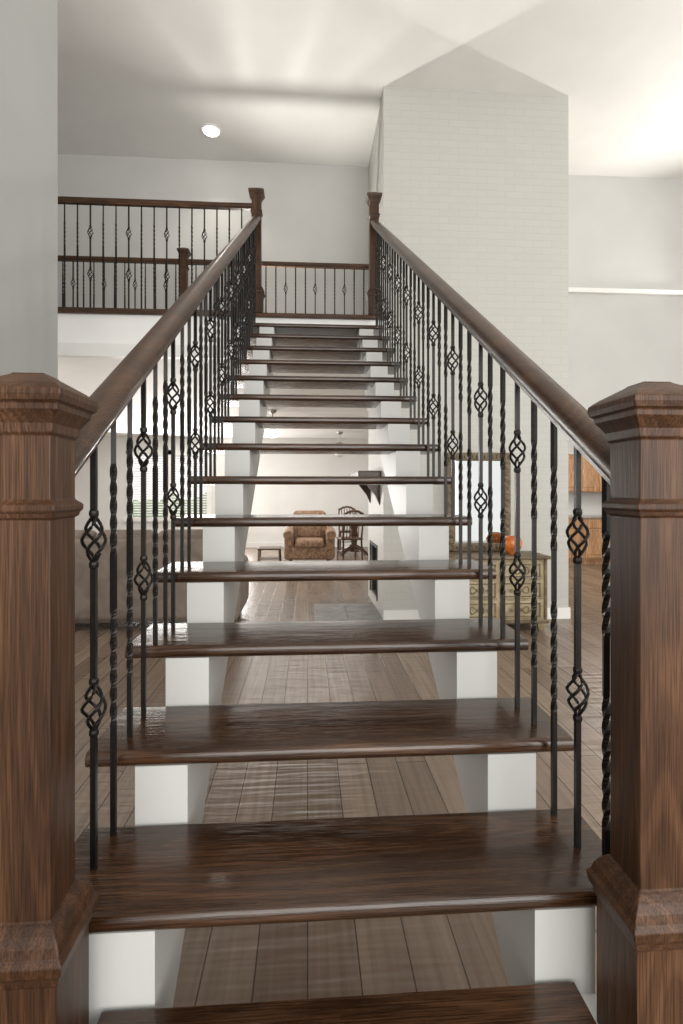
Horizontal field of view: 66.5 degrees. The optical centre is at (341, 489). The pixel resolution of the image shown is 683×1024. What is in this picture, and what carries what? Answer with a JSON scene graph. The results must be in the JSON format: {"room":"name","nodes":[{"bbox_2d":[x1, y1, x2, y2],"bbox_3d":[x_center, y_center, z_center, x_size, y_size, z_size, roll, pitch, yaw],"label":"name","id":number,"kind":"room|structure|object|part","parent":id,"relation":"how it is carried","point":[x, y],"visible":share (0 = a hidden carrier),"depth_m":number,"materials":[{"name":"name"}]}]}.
{"room":"home staircase","nodes":[
{"label":"home staircase","id":0,"kind":"room"},
{"bbox_2d":[0,0,57,378],"bbox_3d":[-1.188,-1.475,-0.448,0.150,5.800,5.660,0,0,-4],"label":"wall","id":1,"kind":"structure","parent":0,"point":[28,28],"depth_m":2.15,"materials":[{"name":"grey paint"}]},
{"bbox_2d":[75,437,367,541],"bbox_3d":[-0.104,0.065,13.096,13.500,2.720,0.150,0,0,-4],"label":"wall","id":2,"kind":"structure","parent":0,"point":[268,499],"depth_m":12.92,"materials":[{"name":"paint"}]},
{"bbox_2d":[123,450,211,521],"bbox_3d":[-4.214,-0.105,12.738,2.150,1.740,0.130,0,0,-4],"label":"frame","id":3,"kind":"object","parent":2,"relation":"attached to","point":[160,452],"visible":0.4,"depth_m":12.72,"materials":[{"name":"white wood"}]},
{"bbox_2d":[133,455,206,515],"bbox_3d":[-4.220,-0.115,12.832,1.770,1.479,0.040,0,0,-4],"label":"blinds","id":4,"kind":"object","parent":2,"relation":"attached to","point":[134,455],"visible":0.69,"depth_m":12.82,"materials":[{"name":"white plastic"}]},
{"bbox_2d":[246,542,367,547],"bbox_3d":[1.673,1.360,13.127,9.950,0.130,0.020,0,0,-4],"label":"baseboard","id":5,"kind":"structure","parent":2,"relation":"attached to","point":[248,544],"depth_m":12.89,"materials":[{"name":"white wood"}]},
{"bbox_2d":[58,313,388,395],"bbox_3d":[-2.988,-1.498,5.974,6.815,0.407,1.987,0,0,-4],"label":"ceiling","id":6,"kind":"structure","parent":0,"point":[85,375],"depth_m":5.16,"materials":[{"name":"paint"}]},
{"bbox_2d":[58,343,241,359],"bbox_3d":[-3.616,-1.335,4.903,5.422,0.120,0.070,0,0,-4],"label":"trim","id":7,"kind":"structure","parent":6,"relation":"attached to","point":[80,350],"depth_m":4.96,"materials":[{"name":"white paint"}]},
{"bbox_2d":[83,393,367,437],"bbox_3d":[0.092,-1.345,10.102,13.500,0.100,5.850,0,0,-4],"label":"ceiling","id":8,"kind":"structure","parent":0,"point":[121,422],"depth_m":9.17,"materials":[{"name":"white paint"}]},
{"bbox_2d":[264,410,279,437],"bbox_3d":[-1.086,-1.068,8.467,1.218,0.455,1.231,0,0,-4],"label":"ceiling fan","id":9,"kind":"object","parent":8,"relation":"hanging from","point":[271,432],"depth_m":8.37,"materials":[{"name":"white glass"}]},
{"bbox_2d":[335,432,344,456],"bbox_3d":[-0.065,-1.018,11.640,0.998,0.555,1.003,0,0,-4],"label":"ceiling fan","id":10,"kind":"object","parent":8,"relation":"hanging from","point":[338,455],"depth_m":11.57,"materials":[{"name":"white metal"}]},
{"bbox_2d":[75,547,609,1006],"bbox_3d":[0.429,1.475,4.939,13.500,0.100,16.200,0,0,-4],"label":"floor","id":11,"kind":"structure","parent":0,"point":[372,956],"depth_m":2.54,"materials":[{"name":"brown wood"}]},
{"bbox_2d":[75,529,248,622],"bbox_3d":[-2.290,0.925,5.763,2.420,1.000,0.960,0,0,-4],"label":"sofa","id":12,"kind":"object","parent":11,"relation":"on","point":[82,570],"visible":0.24,"depth_m":5.30,"materials":[{"name":"fabric"}]},
{"bbox_2d":[257,546,281,560],"bbox_3d":[-1.370,1.260,9.932,0.440,0.331,0.400,0,0,-4],"label":"side table","id":13,"kind":"object","parent":11,"relation":"on","point":[259,548],"visible":0.87,"depth_m":9.80,"materials":[{"name":"brown wood"}]},
{"bbox_2d":[283,510,335,560],"bbox_3d":[-0.619,0.917,10.092,1.000,1.017,0.902,0,0,-4],"label":"armchair","id":14,"kind":"object","parent":11,"relation":"on","point":[300,542],"visible":0.88,"depth_m":9.70,"materials":[{"name":"brown fabric"}]},
{"bbox_2d":[0,188,682,1023],"bbox_3d":[-0.106,-0.772,2.871,1.317,4.394,4.758,0,0,-4],"label":"staircase","id":15,"kind":"structure","parent":11,"relation":"on","point":[92,927],"depth_m":1.21,"materials":[{"name":"brown wood"}]},
{"bbox_3d":[-0.544,0.610,0.926,0.161,1.631,0.161,0,0,-4],"label":"newel post","id":16,"kind":"part","parent":15,"relation":"part of","materials":[{"name":"brown wood"}]},
{"bbox_3d":[-0.689,-1.341,3.031,0.074,2.707,4.127,0,0,-4],"label":"handrail","id":17,"kind":"part","parent":15,"relation":"part of","materials":[{"name":"brown wood"}]},
{"bbox_3d":[-0.836,-2.350,5.129,0.155,1.237,0.155,0,0,-4],"label":"newel post","id":18,"kind":"part","parent":15,"relation":"part of","materials":[{"name":"brown wood"}]},
{"bbox_3d":[0.324,-2.350,5.205,0.155,1.237,0.155,0,0,-4],"label":"newel post","id":19,"kind":"part","parent":15,"relation":"part of","materials":[{"name":"brown wood"}]},
{"bbox_3d":[0.453,-1.341,3.106,0.074,2.707,4.127,0,0,-4],"label":"handrail","id":20,"kind":"part","parent":15,"relation":"part of","materials":[{"name":"brown wood"}]},
{"bbox_3d":[0.590,0.610,1.001,0.161,1.631,0.161,0,0,-4],"label":"newel post","id":21,"kind":"part","parent":15,"relation":"part of","materials":[{"name":"brown wood"}]},
{"bbox_2d":[338,506,355,549],"bbox_3d":[0.147,0.903,12.333,0.440,1.045,0.514,0,0,-4],"label":"dining chair","id":22,"kind":"object","parent":11,"relation":"on","point":[340,532],"visible":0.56,"depth_m":12.48,"materials":[{"name":"brown wood"}]},
{"bbox_2d":[314,471,381,620],"bbox_3d":[0.278,0.605,6.106,1.191,1.640,1.750,0,0,-4],"label":"fireplace","id":23,"kind":"object","parent":11,"relation":"on","point":[357,611],"visible":0.33,"depth_m":6.05,"materials":[{"name":"grey wood"}]},
{"bbox_3d":[0.396,0.980,6.465,0.012,0.650,0.690,0,0,-4],"label":"surround frame","id":24,"kind":"part","parent":23,"relation":"part of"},
{"bbox_2d":[336,510,363,560],"bbox_3d":[0.172,0.903,10.438,0.440,1.045,0.514,0,0,-18],"label":"dining chair","id":25,"kind":"object","parent":11,"relation":"on","point":[352,537],"visible":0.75,"depth_m":10.32,"materials":[{"name":"brown wood"}]},
{"bbox_2d":[339,526,367,555],"bbox_3d":[0.275,1.044,11.442,1.060,0.749,1.060,0,0,-4],"label":"dining table","id":26,"kind":"object","parent":11,"relation":"on","point":[349,547],"visible":0.39,"depth_m":11.36,"materials":[{"name":"brown wood"}]},
{"bbox_2d":[449,551,550,629],"bbox_3d":[1.569,1.045,5.431,1.060,0.760,0.485,0,0,-4],"label":"dresser","id":27,"kind":"object","parent":11,"relation":"on","point":[526,556],"visible":0.56,"depth_m":5.23,"materials":[{"name":"beige wood"}]},
{"bbox_2d":[447,452,510,551],"bbox_3d":[1.486,0.129,5.627,0.700,1.068,0.064,0,0,-4],"label":"framed mirror","id":28,"kind":"object","parent":27,"relation":"on","point":[496,471],"visible":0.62,"depth_m":5.62,"materials":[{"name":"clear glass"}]},
{"bbox_3d":[1.486,0.129,5.634,0.540,0.908,0.010,0,0,-4],"label":"glass","id":29,"kind":"part","parent":28,"relation":"part of","materials":[{"name":"white mirror"}]},
{"bbox_2d":[505,536,522,553],"bbox_3d":[1.771,0.572,5.407,0.210,0.184,0.210,0,0,-4],"label":"pumpkin","id":30,"kind":"object","parent":27,"relation":"on","point":[510,540],"visible":0.64,"depth_m":5.34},
{"bbox_2d":[568,454,609,563],"bbox_3d":[5.483,0.365,10.259,2.620,2.120,0.620,0,0,-4],"label":"tall cabinet","id":31,"kind":"object","parent":11,"relation":"on","point":[591,480],"visible":0.07,"depth_m":9.94,"materials":[{"name":"brown wood"}]},
{"bbox_2d":[568,515,601,518],"bbox_3d":[5.483,0.525,10.259,2.620,0.040,0.620,0,0,-4],"label":"countertop","id":32,"kind":"structure","parent":31,"relation":"on","point":[569,516],"depth_m":9.92,"materials":[{"name":"stone"}]},
{"bbox_2d":[58,0,682,178],"bbox_3d":[0.620,-4.425,2.020,13.500,0.100,10.350,0,0,-4],"label":"ceiling","id":33,"kind":"structure","parent":0,"point":[282,81],"depth_m":5.43,"materials":[{"name":"paint"}]},
{"bbox_2d":[200,123,221,137],"bbox_3d":[-1.586,-4.366,6.330,0.254,0.018,0.254,0,0,-4],"label":"recessed light","id":34,"kind":"object","parent":33,"relation":"in","point":[211,130],"visible":1,"depth_m":6.31,"materials":[{"name":"white"}]},
{"bbox_2d":[58,154,682,411],"bbox_3d":[0.287,-1.475,7.109,13.500,5.800,0.150,0,0,-4],"label":"wall","id":35,"kind":"structure","parent":0,"point":[624,232],"depth_m":7.00,"materials":[{"name":"paint"}]},
{"bbox_2d":[568,287,682,295],"bbox_3d":[4.735,-2.755,7.289,4.600,0.060,0.070,0,0,-4],"label":"trim","id":36,"kind":"structure","parent":35,"relation":"attached to","point":[571,290],"depth_m":7.22,"materials":[{"name":"white wood"}]},
{"bbox_2d":[368,86,567,619],"bbox_3d":[1.442,-1.475,6.408,2.068,5.800,1.400,0,0,-4],"label":"brick wall","id":37,"kind":"structure","parent":0,"point":[474,184],"depth_m":5.72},
{"bbox_2d":[384,607,569,619],"bbox_3d":[1.450,1.365,6.401,2.083,0.120,1.415,0,0,-4],"label":"baseboard","id":38,"kind":"structure","parent":37,"relation":"attached to","point":[562,613],"depth_m":5.65,"materials":[{"name":"white wood"}]},
{"bbox_2d":[568,440,581,454],"bbox_3d":[5.509,-0.998,10.406,2.650,0.595,0.350,0,0,-4],"label":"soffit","id":39,"kind":"structure","parent":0,"point":[570,446],"depth_m":10.16,"materials":[{"name":"white paint"}]},
{"bbox_2d":[568,492,601,514],"bbox_3d":[5.369,0.065,10.632,2.900,2.720,0.120,0,0,-4],"label":"wall","id":40,"kind":"structure","parent":0,"point":[591,502],"depth_m":10.55,"materials":[{"name":"paint"}]},
{"bbox_3d":[-2.983,-1.716,5.895,6.815,0.029,1.847,0,0,-4],"label":"floor","id":41,"kind":"structure","parent":0,"visible":0},
{"bbox_2d":[58,196,251,311],"bbox_3d":[-3.555,-2.283,4.972,5.352,1.094,0.066,0,0,-4],"label":"gallery railing","id":42,"kind":"object","parent":41,"relation":"on","point":[64,200],"visible":0.62,"depth_m":5.07,"materials":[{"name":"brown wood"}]},
{"bbox_2d":[58,247,368,314],"bbox_3d":[-2.965,-2.340,6.270,6.700,1.212,0.149,0,0,-4],"label":"gallery railing","id":43,"kind":"object","parent":41,"relation":"on","point":[185,253],"visible":0.3,"depth_m":6.32,"materials":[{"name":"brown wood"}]},
{"bbox_3d":[-1.917,-2.340,6.339,0.149,1.212,0.149,0,0,-4],"label":"newel post","id":44,"kind":"part","parent":43,"relation":"part of","materials":[{"name":"brown wood"}]},
{"bbox_3d":[-2.965,-2.273,6.270,6.700,1.074,0.066,0,0,-4],"label":"handrail","id":45,"kind":"part","parent":43,"relation":"part of","materials":[{"name":"brown wood"}]},
{"bbox_2d":[58,308,386,319],"bbox_3d":[-2.924,-1.713,4.955,6.810,0.042,0.045,0,0,-4],"label":"trim","id":46,"kind":"structure","parent":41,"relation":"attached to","point":[60,310],"depth_m":5.07,"materials":[{"name":"brown wood"}]},
{"label":"outside","id":47,"kind":"structure","parent":0,"visible":0},
{"bbox_2d":[133,492,206,516],"bbox_3d":[-4.970,0.730,16.109,8.120,1.590,1.345,0,0,-4],"label":"hedge","id":48,"kind":"object","parent":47,"point":[206,492],"visible":0.03,"depth_m":15.65,"materials":[{"name":"green plant"}]}
]}

